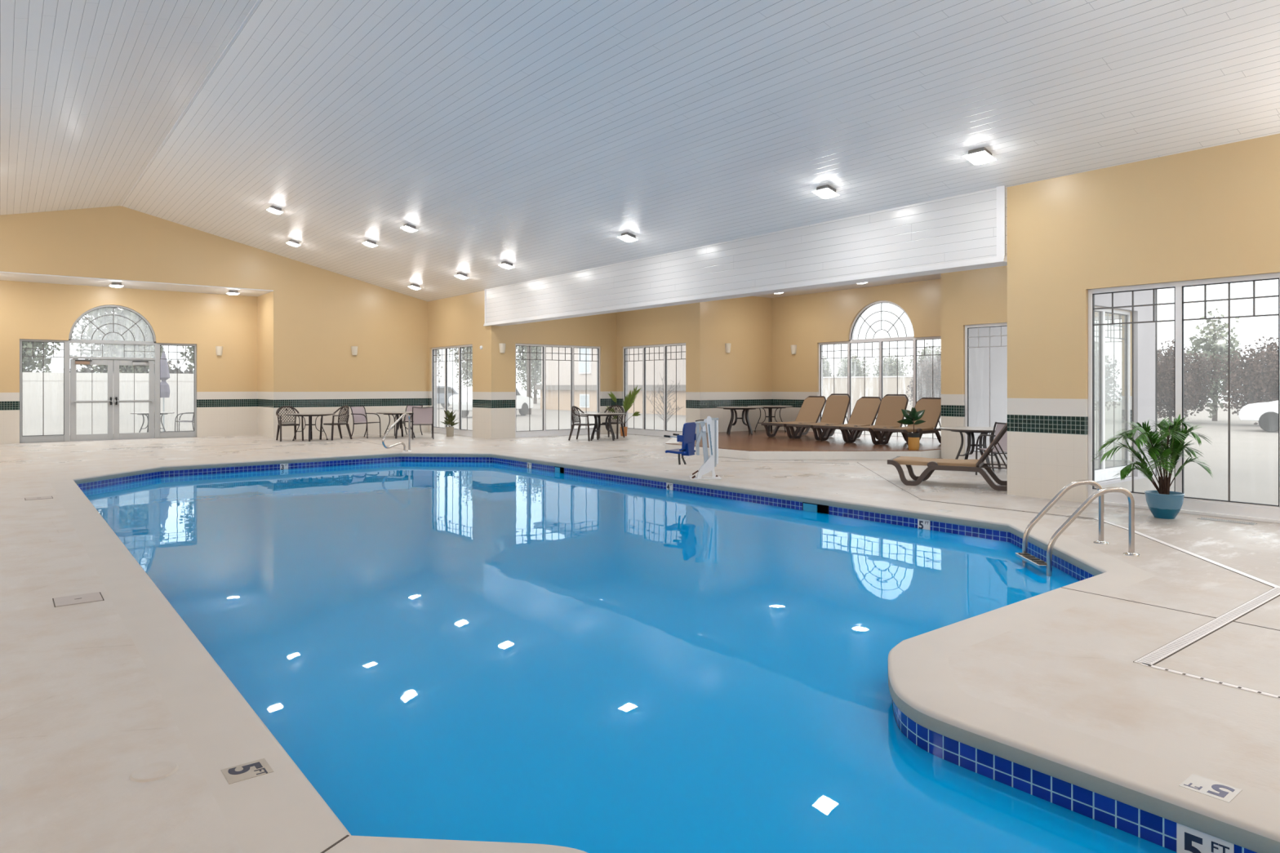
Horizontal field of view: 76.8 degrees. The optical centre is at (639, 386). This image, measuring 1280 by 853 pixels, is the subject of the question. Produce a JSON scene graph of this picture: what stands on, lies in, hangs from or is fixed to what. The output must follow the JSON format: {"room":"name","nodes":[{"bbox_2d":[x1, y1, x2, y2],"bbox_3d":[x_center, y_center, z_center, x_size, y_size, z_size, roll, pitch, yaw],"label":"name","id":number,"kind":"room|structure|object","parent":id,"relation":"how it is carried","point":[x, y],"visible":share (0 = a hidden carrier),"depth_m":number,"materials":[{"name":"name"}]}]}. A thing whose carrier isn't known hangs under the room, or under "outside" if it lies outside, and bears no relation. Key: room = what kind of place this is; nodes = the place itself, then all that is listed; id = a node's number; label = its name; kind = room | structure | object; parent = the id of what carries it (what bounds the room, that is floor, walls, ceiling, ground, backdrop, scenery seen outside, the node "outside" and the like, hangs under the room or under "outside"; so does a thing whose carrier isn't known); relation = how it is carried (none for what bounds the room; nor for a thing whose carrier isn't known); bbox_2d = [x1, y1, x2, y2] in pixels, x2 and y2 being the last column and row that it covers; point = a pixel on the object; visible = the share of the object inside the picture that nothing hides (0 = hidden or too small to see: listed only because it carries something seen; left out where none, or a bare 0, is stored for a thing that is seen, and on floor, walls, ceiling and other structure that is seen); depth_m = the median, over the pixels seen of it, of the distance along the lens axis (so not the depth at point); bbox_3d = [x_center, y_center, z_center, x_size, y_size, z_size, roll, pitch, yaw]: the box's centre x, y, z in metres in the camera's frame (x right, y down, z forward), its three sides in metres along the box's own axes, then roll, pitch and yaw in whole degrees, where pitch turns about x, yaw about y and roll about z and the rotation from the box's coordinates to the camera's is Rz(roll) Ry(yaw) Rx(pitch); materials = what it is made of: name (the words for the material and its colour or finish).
{"room":"indoor swimming pool","nodes":[
{"label":"indoor swimming pool","id":0,"kind":"room"},
{"bbox_2d":[0,280,257,444],"bbox_3d":[-13.896,-0.710,21.480,7.300,4.460,0.230,0,0,-38],"label":"wall","id":1,"kind":"structure","parent":0,"point":[227,384],"depth_m":22.27,"materials":[{"name":"paint"}]},
{"bbox_2d":[19,304,196,443],"bbox_3d":[-13.952,-0.367,21.381,3.930,3.575,0.105,0,0,-38],"label":"window","id":2,"kind":"structure","parent":1,"relation":"in","point":[65,437],"depth_m":21.16,"materials":[{"name":"grey metal"}]},
{"bbox_2d":[70,359,113,440],"bbox_3d":[-14.298,0.354,21.078,0.930,2.108,0.111,0,0,-38],"label":"door","id":3,"kind":"structure","parent":2,"relation":"attached to","point":[73,437],"depth_m":21.09,"materials":[{"name":"grey metal"}]},
{"bbox_2d":[113,360,154,439],"bbox_3d":[-13.561,0.354,21.661,0.930,2.108,0.111,0,0,-38],"label":"door","id":4,"kind":"structure","parent":2,"relation":"attached to","point":[117,363],"depth_m":21.66,"materials":[{"name":"grey metal"}]},
{"bbox_2d":[0,205,427,438],"bbox_3d":[-12.862,-1.530,20.015,16.300,5.900,0.150,0,0,-38],"label":"wall","id":5,"kind":"structure","parent":0,"point":[318,313],"depth_m":22.43,"materials":[{"name":"paint"}]},
{"bbox_2d":[257,291,271,437],"bbox_3d":[-10.580,-0.610,22.939,0.150,4.060,1.600,0,0,-38],"label":"wall","id":6,"kind":"structure","parent":0,"point":[264,301],"depth_m":22.88,"materials":[{"name":"paint"}]},
{"bbox_2d":[427,290,488,439],"bbox_3d":[-5.235,-0.705,23.456,0.230,4.450,3.970,0,0,-38],"label":"wall","id":7,"kind":"structure","parent":0,"point":[459,320],"depth_m":22.82,"materials":[{"name":"paint"}]},
{"bbox_2d":[430,344,472,436],"bbox_3d":[-5.511,0.120,23.735,0.105,2.600,2.850,0,0,-38],"label":"window","id":8,"kind":"structure","parent":7,"relation":"in","point":[460,431],"depth_m":23.73,"materials":[{"name":"white paint"}]},
{"bbox_2d":[488,312,616,439],"bbox_3d":[-2.335,-0.680,23.177,4.430,4.400,0.230,0,0,-38],"label":"wall","id":9,"kind":"structure","parent":0,"point":[599,330],"depth_m":22.66,"materials":[{"name":"paint"}]},
{"bbox_2d":[515,343,600,437],"bbox_3d":[-2.328,0.120,23.128,2.900,2.600,0.105,0,0,-38],"label":"window","id":10,"kind":"structure","parent":9,"relation":"in","point":[544,433],"depth_m":23.02,"materials":[{"name":"white paint"}]},
{"bbox_2d":[81,461,1176,852],"bbox_3d":[-1.466,1.615,9.135,7.330,0.001,17.380,0,0,-38],"label":"water","id":11,"kind":"object","parent":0,"point":[478,651],"visible":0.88,"depth_m":4.94,"materials":[{"name":"blue liquid"}]},
{"bbox_2d":[0,0,1279,302],"bbox_3d":[-4.641,-3.578,9.624,16.320,2.005,30.150,0,0,-38],"label":"ceiling","id":12,"kind":"structure","parent":0,"point":[532,135],"depth_m":10.44,"materials":[{"name":"white wood"}]},
{"bbox_2d":[120,0,259,206],"bbox_3d":[-4.097,-4.465,8.938,0.036,0.031,28.100,0,0,-38],"label":"trim","id":13,"kind":"structure","parent":12,"relation":"attached to","point":[257,1],"depth_m":11.94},
{"bbox_2d":[617,231,637,242],"bbox_3d":[-0.231,-2.804,15.205,0.269,0.150,0.276,0,0,-38],"label":"ceiling light","id":14,"kind":"object","parent":12,"relation":"attached to","point":[627,237],"visible":1,"depth_m":15.14,"materials":[{"name":"silver metal"}]},
{"bbox_2d":[812,184,839,198],"bbox_3d":[2.670,-2.794,11.609,0.269,0.150,0.276,0,0,-38],"label":"ceiling light","id":15,"kind":"object","parent":12,"relation":"attached to","point":[826,191],"visible":1,"depth_m":11.55,"materials":[{"name":"silver metal"}]},
{"bbox_2d":[963,146,995,164],"bbox_3d":[4.119,-2.792,9.797,0.269,0.150,0.276,0,0,-38],"label":"ceiling light","id":16,"kind":"object","parent":12,"relation":"attached to","point":[980,155],"visible":1,"depth_m":9.74,"materials":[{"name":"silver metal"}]},
{"bbox_2d":[0,432,1279,852],"bbox_3d":[-2.981,1.420,10.927,20.300,0.001,29.930,0,0,-38],"label":"floor","id":17,"kind":"structure","parent":0,"point":[82,709],"depth_m":4.37,"materials":[{"name":"concrete"}]},
{"bbox_2d":[52,591,104,607],"bbox_3d":[-3.736,1.416,5.371,0.267,0.008,0.260,0,0,-38],"label":"access cover","id":18,"kind":"object","parent":17,"relation":"on","point":[93,597],"visible":1,"depth_m":5.35,"materials":[{"name":"beige plastic"}]},
{"bbox_2d":[129,760,178,782],"bbox_3d":[-1.786,1.417,2.972,0.156,0.007,0.156,0,0,-38],"label":"access cover","id":19,"kind":"object","parent":17,"relation":"on","point":[153,771],"visible":1,"depth_m":2.97,"materials":[{"name":"plastic"}]},
{"bbox_2d":[275,405,303,441],"bbox_3d":[-9.189,0.974,21.144,0.602,0.903,0.635,0,0,-37],"label":"lattice chair","id":20,"kind":"object","parent":17,"relation":"on","point":[281,423],"visible":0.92,"depth_m":21.21,"materials":[{"name":"brown plastic"}]},
{"bbox_2d":[284,413,334,441],"bbox_3d":[-8.645,1.071,21.181,1.220,0.702,1.220,0,0,26],"label":"round table","id":21,"kind":"object","parent":17,"relation":"on","point":[309,415],"visible":1,"depth_m":20.94,"materials":[{"name":"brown metal"}]},
{"bbox_2d":[319,405,352,440],"bbox_3d":[-8.106,0.974,21.560,0.602,0.903,0.635,0,0,37],"label":"lattice chair","id":22,"kind":"object","parent":17,"relation":"on","point":[340,423],"visible":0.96,"depth_m":21.61,"materials":[{"name":"black metal"}]},
{"bbox_2d":[350,405,381,438],"bbox_3d":[-7.584,0.984,22.293,0.618,0.881,0.555,0,0,22],"label":"armchair","id":23,"kind":"object","parent":17,"relation":"on","point":[359,415],"visible":0.98,"depth_m":22.34,"materials":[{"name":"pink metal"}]},
{"bbox_2d":[376,411,415,438],"bbox_3d":[-6.644,1.071,22.295,1.220,0.702,1.220,0,0,40],"label":"round table","id":24,"kind":"object","parent":17,"relation":"on","point":[400,422],"visible":0.72,"depth_m":22.14,"materials":[{"name":"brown metal"}]},
{"bbox_2d":[382,413,411,451],"bbox_3d":[-5.248,1.004,17.432,0.111,0.832,0.907,0,0,25],"label":"rail","id":25,"kind":"object","parent":17,"relation":"on","point":[404,414],"visible":1,"depth_m":17.57,"materials":[{"name":"silver metal"}]},
{"bbox_2d":[394,404,422,435],"bbox_3d":[-6.658,0.984,23.265,0.555,0.881,0.618,0,0,21],"label":"armchair","id":26,"kind":"object","parent":17,"relation":"on","point":[409,407],"visible":0.4,"depth_m":23.50,"materials":[{"name":"brown metal"}]},
{"bbox_2d":[411,406,434,439],"bbox_3d":[-5.882,0.984,21.860,0.555,0.881,0.618,0,0,-18],"label":"armchair","id":27,"kind":"object","parent":17,"relation":"on","point":[422,415],"visible":1,"depth_m":21.67,"materials":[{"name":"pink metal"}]},
{"bbox_2d":[440,409,459,436],"bbox_3d":[-5.330,1.042,22.867,0.513,0.755,0.454,0,0,-38],"label":"rubber plant","id":28,"kind":"object","parent":17,"relation":"on","point":[450,430],"visible":1,"depth_m":22.78,"materials":[{"name":"green plant"}]},
{"bbox_2d":[568,405,599,440],"bbox_3d":[-1.495,0.974,21.281,0.635,0.903,0.602,0,0,22],"label":"lattice chair","id":29,"kind":"object","parent":17,"relation":"on","point":[574,421],"visible":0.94,"depth_m":21.19,"materials":[{"name":"brown plastic"}]},
{"bbox_2d":[579,413,626,440],"bbox_3d":[-0.982,1.071,21.398,1.220,0.702,1.220,0,0,0],"label":"round table","id":30,"kind":"object","parent":17,"relation":"on","point":[597,415],"visible":0.99,"depth_m":21.20,"materials":[{"name":"brown metal"}]},
{"bbox_2d":[598,404,624,439],"bbox_3d":[-0.758,0.974,22.141,0.602,0.903,0.635,0,0,20],"label":"lattice chair","id":31,"kind":"object","parent":17,"relation":"on","point":[618,420],"visible":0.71,"depth_m":22.28,"materials":[{"name":"brown plastic"}]},
{"bbox_2d":[605,386,641,435],"bbox_3d":[-0.460,0.685,22.968,1.057,1.469,0.540,0,0,-4],"label":"potted palm","id":32,"kind":"object","parent":17,"relation":"on","point":[628,401],"visible":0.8,"depth_m":23.00,"materials":[{"name":"green plant"}]},
{"bbox_2d":[48,451,1279,852],"bbox_3d":[-1.468,1.464,9.138,7.890,0.088,17.946,0,0,-38],"label":"pool coping","id":33,"kind":"structure","parent":17,"relation":"on","point":[280,811],"depth_m":3.53,"materials":[{"name":"concrete"}]},
{"bbox_2d":[221,758,273,784],"bbox_3d":[-1.449,1.419,2.979,0.150,0.002,0.136,0,0,-38],"label":"depth marker","id":34,"kind":"object","parent":33,"relation":"attached to","point":[247,771],"visible":1,"depth_m":2.98,"materials":[{"name":"tile"}]},
{"bbox_2d":[1178,773,1242,803],"bbox_3d":[2.015,1.419,2.854,0.140,0.002,0.150,0,0,-38],"label":"depth marker","id":35,"kind":"object","parent":33,"relation":"attached to","point":[1207,787],"visible":1,"depth_m":2.85,"materials":[{"name":"tile"}]},
{"bbox_2d":[663,416,721,479],"bbox_3d":[0.852,0.938,12.518,0.885,0.964,0.506,0,0,22],"label":"lift","id":36,"kind":"object","parent":17,"relation":"on","point":[689,435],"visible":1,"depth_m":12.42,"materials":[{"name":"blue metal"}]},
{"bbox_2d":[664,429,941,459],"bbox_3d":[3.582,1.329,18.545,5.990,0.181,6.940,0,0,-38],"label":"deck","id":37,"kind":"object","parent":17,"relation":"on","point":[743,445],"visible":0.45,"depth_m":16.29,"materials":[{"name":"brown wood"}]},
{"bbox_2d":[715,406,763,435],"bbox_3d":[2.577,0.889,20.900,1.220,0.702,1.220,0,0,2],"label":"round table","id":38,"kind":"object","parent":37,"relation":"on","point":[746,409],"visible":1,"depth_m":20.72,"materials":[{"name":"brown metal"}]},
{"bbox_2d":[747,405,793,431],"bbox_3d":[3.534,0.889,21.914,1.220,0.702,1.220,0,0,-32],"label":"round table","id":39,"kind":"object","parent":37,"relation":"on","point":[770,416],"visible":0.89,"depth_m":21.86,"materials":[{"name":"brown metal"}]},
{"bbox_2d":[760,395,828,438],"bbox_3d":[3.905,0.740,19.835,1.921,0.991,0.725,0,0,-38],"label":"sun lounger","id":40,"kind":"object","parent":37,"relation":"on","point":[811,408],"visible":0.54,"depth_m":19.96,"materials":[{"name":"beige fabric"}]},
{"bbox_2d":[786,393,850,439],"bbox_3d":[4.399,0.707,19.180,1.921,1.057,0.725,0,0,-38],"label":"sun lounger","id":41,"kind":"object","parent":37,"relation":"on","point":[837,405],"visible":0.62,"depth_m":19.29,"materials":[{"name":"brown fabric"}]},
{"bbox_2d":[813,396,885,442],"bbox_3d":[4.883,0.740,18.505,1.921,0.991,0.725,0,0,-38],"label":"sun lounger","id":42,"kind":"object","parent":37,"relation":"on","point":[865,411],"visible":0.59,"depth_m":18.65,"materials":[{"name":"beige fabric"}]},
{"bbox_2d":[840,394,913,444],"bbox_3d":[5.324,0.707,17.820,1.921,1.057,0.725,0,0,-38],"label":"sun lounger","id":43,"kind":"object","parent":37,"relation":"on","point":[890,412],"visible":0.65,"depth_m":17.93,"materials":[{"name":"beige fabric"}]},
{"bbox_2d":[873,397,941,444],"bbox_3d":[5.871,0.740,17.259,1.921,0.991,0.725,0,0,-38],"label":"sun lounger","id":44,"kind":"object","parent":37,"relation":"on","point":[931,406],"visible":0.69,"depth_m":17.30,"materials":[{"name":"beige fabric"}]},
{"bbox_2d":[897,407,925,449],"bbox_3d":[5.290,0.822,15.738,0.601,0.831,0.313,0,0,6],"label":"fig","id":45,"kind":"object","parent":37,"relation":"on","point":[911,415],"visible":1,"depth_m":15.71,"materials":[{"name":"green plant"}]},
{"bbox_2d":[907,432,919,449],"bbox_3d":[5.341,1.075,15.754,0.230,0.325,0.230,0,0,-38],"label":"pot","id":46,"kind":"object","parent":45,"relation":"on","point":[913,437],"depth_m":15.66,"materials":[{"name":"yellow ceramic"}]},
{"bbox_2d":[887,422,1007,491],"bbox_3d":[4.594,0.926,11.545,1.921,0.991,0.725,0,0,29],"label":"sun lounger","id":47,"kind":"object","parent":17,"relation":"on","point":[939,464],"visible":0.8,"depth_m":11.49,"materials":[{"name":"beige plastic"}]},
{"bbox_2d":[938,426,1001,469],"bbox_3d":[5.764,1.071,13.818,1.220,0.702,1.220,0,0,40],"label":"round table","id":48,"kind":"object","parent":17,"relation":"on","point":[968,430],"visible":0.7,"depth_m":13.78,"materials":[{"name":"brown metal"}]},
{"bbox_2d":[975,422,1007,475],"bbox_3d":[5.672,0.984,12.647,0.555,0.881,0.618,0,0,-6],"label":"armchair","id":49,"kind":"object","parent":17,"relation":"on","point":[1003,441],"visible":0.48,"depth_m":12.44,"materials":[{"name":"brown metal"}]},
{"bbox_2d":[1015,480,1140,576],"bbox_3d":[3.819,1.585,7.086,0.808,1.470,0.640,0,0,4],"label":"pool ladder","id":50,"kind":"object","parent":17,"relation":"attached to","point":[1026,557],"visible":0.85,"depth_m":6.88,"materials":[{"name":"silver metal"}]},
{"bbox_2d":[1090,414,1213,519],"bbox_3d":[5.478,0.860,8.683,1.123,1.121,0.889,0,0,36],"label":"potted palm","id":51,"kind":"object","parent":17,"relation":"on","point":[1162,503],"visible":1,"depth_m":8.63,"materials":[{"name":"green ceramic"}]},
{"bbox_2d":[1144,490,1185,519],"bbox_3d":[5.666,1.284,8.726,0.370,0.272,0.370,0,0,-38],"label":"pot","id":52,"kind":"object","parent":51,"relation":"on","point":[1165,504],"depth_m":8.62,"materials":[{"name":"blue ceramic"}]},
{"bbox_2d":[1093,518,1279,698],"bbox_3d":[3.938,1.417,5.914,1.296,0.005,5.805,0,0,22],"label":"drain","id":53,"kind":"object","parent":17,"relation":"on","point":[1150,660],"visible":0.99,"depth_m":4.76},
{"bbox_2d":[1197,517,1257,524],"bbox_3d":[6.164,1.417,8.483,0.120,0.007,0.500,0,0,-38],"label":"floor vent","id":54,"kind":"object","parent":17,"relation":"in","point":[1202,518],"visible":1,"depth_m":8.46,"materials":[{"name":"grey metal"}]},
{"bbox_2d":[616,302,696,433],"bbox_3d":[0.413,-0.680,23.090,0.230,4.400,3.780,0,0,-38],"label":"wall","id":55,"kind":"structure","parent":0,"point":[673,324],"depth_m":22.69,"materials":[{"name":"paint"}]},
{"bbox_2d":[622,342,685,437],"bbox_3d":[0.405,0.120,23.032,0.105,2.600,2.880,0,0,-38],"label":"window","id":56,"kind":"structure","parent":55,"relation":"in","point":[643,431],"depth_m":23.20,"materials":[{"name":"white paint"}]},
{"bbox_2d":[696,296,772,432],"bbox_3d":[2.706,-0.680,22.451,3.030,4.400,0.230,0,0,-38],"label":"wall","id":57,"kind":"structure","parent":0,"point":[742,376],"depth_m":22.21,"materials":[{"name":"paint"}]},
{"bbox_2d":[483,185,1007,326],"bbox_3d":[0.410,-2.145,16.325,0.400,1.030,14.460,0,0,-38],"label":"ceiling beam","id":58,"kind":"structure","parent":0,"point":[966,231],"depth_m":13.43,"materials":[{"name":"white wood"}]},
{"bbox_2d":[753,273,941,297],"bbox_3d":[3.315,-2.605,18.455,6.880,0.150,14.490,0,0,-38],"label":"ceiling","id":59,"kind":"structure","parent":0,"point":[931,277],"depth_m":20.41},
{"bbox_2d":[772,278,941,431],"bbox_3d":[6.049,-0.680,20.487,0.230,4.400,7.460,0,0,-38],"label":"wall","id":60,"kind":"structure","parent":0,"point":[806,321],"depth_m":21.93,"materials":[{"name":"paint"}]},
{"bbox_2d":[818,300,941,439],"bbox_3d":[6.074,-0.370,20.386,0.105,3.580,3.910,0,0,-38],"label":"window","id":61,"kind":"structure","parent":60,"relation":"in","point":[881,340],"depth_m":20.39,"materials":[{"name":"white paint"}]},
{"bbox_2d":[969,326,1007,451],"bbox_3d":[7.256,-0.680,16.831,2.880,4.400,0.230,0,0,-38],"label":"wall","id":62,"kind":"structure","parent":0,"point":[979,357],"depth_m":16.57,"materials":[{"name":"paint"}]},
{"bbox_2d":[941,265,1157,477],"bbox_3d":[7.183,-0.680,14.547,0.230,4.400,3.720,0,0,-38],"label":"wall","id":63,"kind":"structure","parent":0,"point":[973,296],"depth_m":15.62,"materials":[{"name":"paint"}]},
{"bbox_2d":[964,315,1121,469],"bbox_3d":[7.181,0.120,14.482,0.105,2.600,2.880,0,0,-38],"label":"window","id":64,"kind":"structure","parent":63,"relation":"in","point":[1108,463],"depth_m":15.24,"materials":[{"name":"white paint"}]},
{"bbox_2d":[1094,289,1157,485],"bbox_3d":[6.680,-0.680,11.922,4.280,4.400,0.230,0,0,-38],"label":"wall","id":65,"kind":"structure","parent":0,"point":[1144,359],"depth_m":12.79,"materials":[{"name":"paint"}]},
{"bbox_2d":[1094,306,1130,481],"bbox_3d":[6.575,0.120,11.893,2.900,2.600,0.105,0,0,-38],"label":"window","id":66,"kind":"structure","parent":65,"relation":"in","point":[1101,473],"depth_m":12.34,"materials":[{"name":"white paint"}]},
{"bbox_2d":[1007,133,1279,502],"bbox_3d":[7.950,-0.705,6.817,0.230,4.450,9.810,0,0,-38],"label":"wall","id":67,"kind":"structure","parent":0,"point":[1211,212],"depth_m":9.83,"materials":[{"name":"paint"}]},
{"bbox_2d":[137,436,1279,852],"bbox_3d":[-2.145,1.419,13.357,11.816,0.002,23.200,0,0,-38],"label":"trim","id":68,"kind":"structure","parent":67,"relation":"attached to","point":[346,836],"depth_m":5.67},
{"bbox_2d":[1088,272,1279,523],"bbox_3d":[6.374,0.120,8.738,0.105,2.600,2.880,0,0,-38],"label":"window","id":69,"kind":"structure","parent":67,"relation":"in","point":[1228,508],"depth_m":9.08,"materials":[{"name":"white paint"}]},
{"bbox_3d":[-1.466,2.395,9.135,7.334,1.350,17.384,0,0,-38],"label":"trim","id":70,"kind":"structure","parent":0,"visible":0},
{"bbox_2d":[76,456,1257,852],"bbox_3d":[-1.466,1.617,9.135,7.334,0.225,17.384,0,0,-38],"label":"trim","id":71,"kind":"structure","parent":70,"relation":"attached to","point":[1160,831],"depth_m":3.65,"materials":[{"name":"tile"}]},
{"bbox_2d":[802,502,829,514],"bbox_3d":[2.370,1.589,10.446,0.310,0.173,0.430,0,0,-38],"label":"skimmer","id":72,"kind":"object","parent":71,"relation":"attached to","point":[810,507],"visible":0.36,"depth_m":10.51,"materials":[{"name":"plastic"}]},
{"bbox_2d":[1176,822,1234,852],"bbox_3d":[1.911,1.585,2.733,0.005,0.150,0.165,0,0,-38],"label":"depth marker","id":73,"kind":"object","parent":71,"relation":"attached to","point":[1188,840],"visible":1,"depth_m":2.75,"materials":[{"name":"tile"}]},
{"label":"outside","id":74,"kind":"structure","parent":0,"visible":0},
{"bbox_2d":[85,397,1278,505],"bbox_3d":[6.359,1.690,24.178,120.000,0.460,150.000,0,0,-38],"label":"ground","id":75,"kind":"structure","parent":74,"point":[1254,451],"depth_m":19.43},
{"bbox_2d":[22,342,61,372],"bbox_3d":[-22.075,-2.198,28.157,3.045,7.426,3.015,0,0,-18],"label":"leafy tree","id":76,"kind":"object","parent":75,"relation":"on","point":[28,362],"visible":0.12,"depth_m":28.43,"materials":[{"name":"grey plant"}]},
{"bbox_2d":[75,364,107,373],"bbox_3d":[-18.192,0.326,26.670,2.198,2.272,2.295,0,0,26],"label":"hedge","id":77,"kind":"object","parent":75,"relation":"on","point":[86,370],"visible":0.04,"depth_m":26.54,"materials":[{"name":"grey plant"}]},
{"bbox_2d":[22,368,194,435],"bbox_3d":[-15.895,0.445,24.406,11.963,2.030,0.163,0,0,-38],"label":"vinyl fence","id":78,"kind":"object","parent":75,"relation":"on","point":[32,382],"visible":0.3,"depth_m":24.12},
{"bbox_2d":[70,306,164,373],"bbox_3d":[-19.229,-1.671,30.359,3.045,6.357,3.015,0,0,24],"label":"leafy tree","id":79,"kind":"object","parent":75,"relation":"on","point":[113,350],"visible":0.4,"depth_m":29.63,"materials":[{"name":"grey plant"}]},
{"bbox_2d":[129,412,174,432],"bbox_3d":[-14.065,1.111,23.304,1.098,0.702,1.098,0,0,34],"label":"round table","id":80,"kind":"object","parent":75,"relation":"on","point":[137,413],"visible":0.49,"depth_m":23.25,"materials":[{"name":"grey metal"}]},
{"bbox_2d":[160,348,169,431],"bbox_3d":[-14.334,0.160,24.303,0.500,2.600,0.500,0,0,-38],"label":"patio umbrella","id":81,"kind":"object","parent":75,"relation":"on","point":[164,370],"visible":0.66,"depth_m":24.22,"materials":[{"name":"grey fabric"}]},
{"bbox_2d":[140,358,193,373],"bbox_3d":[-16.361,0.242,28.195,2.198,2.440,2.295,0,0,-37],"label":"hedge","id":82,"kind":"object","parent":75,"relation":"on","point":[170,365],"visible":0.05,"depth_m":28.12,"materials":[{"name":"green plant"}]},
{"bbox_2d":[179,346,194,373],"bbox_3d":[-16.911,-1.978,32.974,3.015,6.979,3.045,0,0,-41],"label":"leafy tree","id":83,"kind":"object","parent":75,"relation":"on","point":[190,348],"visible":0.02,"depth_m":32.43,"materials":[{"name":"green plant"}]},
{"bbox_2d":[436,386,458,408],"bbox_3d":[-13.347,0.713,52.581,1.760,1.484,4.515,0,0,40],"label":"parked car","id":84,"kind":"object","parent":75,"relation":"on","point":[442,388],"visible":0.16,"depth_m":52.11,"materials":[{"name":"grey paint"}]},
{"bbox_2d":[449,346,472,389],"bbox_3d":[-13.108,-2.644,65.668,4.213,8.212,4.262,0,0,12],"label":"leafy tree","id":85,"kind":"object","parent":75,"relation":"on","point":[464,357],"visible":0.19,"depth_m":64.78,"materials":[{"name":"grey plant"}]},
{"bbox_2d":[451,386,533,417],"bbox_3d":[-7.021,0.713,38.964,1.760,1.484,4.515,0,0,23],"label":"parked car","id":86,"kind":"object","parent":75,"relation":"on","point":[522,402],"visible":0.38,"depth_m":38.08,"materials":[{"name":"white paint"}]},
{"bbox_2d":[515,346,541,404],"bbox_3d":[-8.829,-2.659,67.481,4.213,8.241,4.262,0,0,2],"label":"leafy tree","id":87,"kind":"object","parent":75,"relation":"on","point":[535,363],"visible":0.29,"depth_m":66.91,"materials":[{"name":"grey plant"}]},
{"bbox_2d":[526,346,531,414],"bbox_3d":[-5.757,-2.290,41.882,1.800,7.500,0.260,0,0,-38],"label":"utility pole","id":88,"kind":"object","parent":75,"relation":"on","point":[527,347],"visible":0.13,"depth_m":41.79,"materials":[{"name":"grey wood"}]},
{"bbox_2d":[534,345,685,415],"bbox_3d":[0.192,-2.165,45.001,2.800,7.250,18.900,0,0,-38],"label":"building","id":89,"kind":"structure","parent":75,"relation":"on","point":[584,371],"depth_m":46.41,"materials":[{"name":"paint"}]},
{"bbox_2d":[645,373,682,422],"bbox_3d":[0.759,0.515,24.960,1.211,1.893,1.153,0,0,-38],"label":"bush","id":90,"kind":"object","parent":75,"relation":"on","point":[669,405],"visible":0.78,"depth_m":24.94,"materials":[{"name":"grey plant"}]},
{"bbox_2d":[822,352,835,377],"bbox_3d":[12.750,-0.518,58.016,2.605,3.960,2.610,0,0,34],"label":"leafy tree","id":91,"kind":"object","parent":75,"relation":"on","point":[826,372],"visible":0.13,"depth_m":57.37,"materials":[{"name":"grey plant"}]},
{"bbox_2d":[835,351,872,376],"bbox_3d":[14.575,-0.489,55.635,2.605,3.902,2.610,0,0,-17],"label":"leafy tree","id":92,"kind":"object","parent":75,"relation":"on","point":[856,366],"visible":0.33,"depth_m":55.15,"materials":[{"name":"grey plant"}]},
{"bbox_2d":[822,375,937,410],"bbox_3d":[15.024,0.425,48.907,0.400,2.070,18.000,0,0,-38],"label":"fence","id":93,"kind":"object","parent":75,"relation":"on","point":[872,383],"depth_m":49.89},
{"bbox_2d":[871,350,910,376],"bbox_3d":[16.453,-0.456,53.302,2.605,3.835,2.610,0,0,7],"label":"leafy tree","id":94,"kind":"object","parent":75,"relation":"on","point":[890,369],"visible":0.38,"depth_m":52.76,"materials":[{"name":"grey plant"}]},
{"bbox_2d":[905,349,941,405],"bbox_3d":[15.053,-0.153,40.179,3.431,3.449,3.328,0,0,40],"label":"tree","id":95,"kind":"object","parent":75,"relation":"on","point":[924,374],"visible":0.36,"depth_m":39.82,"materials":[{"name":"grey plant"}]},
{"bbox_2d":[909,342,941,375],"bbox_3d":[18.303,-0.695,50.877,2.610,4.314,2.605,0,0,14],"label":"leafy tree","id":96,"kind":"object","parent":75,"relation":"on","point":[926,349],"visible":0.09,"depth_m":50.79,"materials":[{"name":"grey plant"}]},
{"bbox_2d":[1094,348,1121,413],"bbox_3d":[18.892,-0.180,34.625,3.431,3.506,3.328,0,0,7],"label":"tree","id":97,"kind":"object","parent":75,"relation":"on","point":[1108,385],"visible":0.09,"depth_m":33.81,"materials":[{"name":"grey plant"}]},
{"bbox_2d":[1120,339,1223,422],"bbox_3d":[21.260,-0.152,32.312,3.328,3.446,3.431,0,0,-36],"label":"tree","id":98,"kind":"object","parent":75,"relation":"on","point":[1194,382],"visible":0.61,"depth_m":31.65,"materials":[{"name":"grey plant"}]},
{"bbox_2d":[1186,308,1241,421],"bbox_3d":[24.127,-0.913,33.977,2.140,4.748,2.122,0,0,42],"label":"evergreen tree","id":99,"kind":"object","parent":75,"relation":"on","point":[1211,347],"visible":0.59,"depth_m":33.69,"materials":[{"name":"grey plant"}]},
{"bbox_2d":[1213,336,1278,425],"bbox_3d":[23.047,-0.137,29.698,3.431,3.413,3.328,0,0,-44],"label":"tree","id":100,"kind":"object","parent":75,"relation":"on","point":[1254,378],"visible":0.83,"depth_m":29.50,"materials":[{"name":"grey plant"}]},
{"bbox_2d":[1238,400,1278,432],"bbox_3d":[21.514,0.713,25.019,1.760,1.484,4.515,0,0,-40],"label":"parked car","id":101,"kind":"object","parent":75,"relation":"on","point":[1266,414],"visible":0.95,"depth_m":25.68,"materials":[{"name":"white paint"}]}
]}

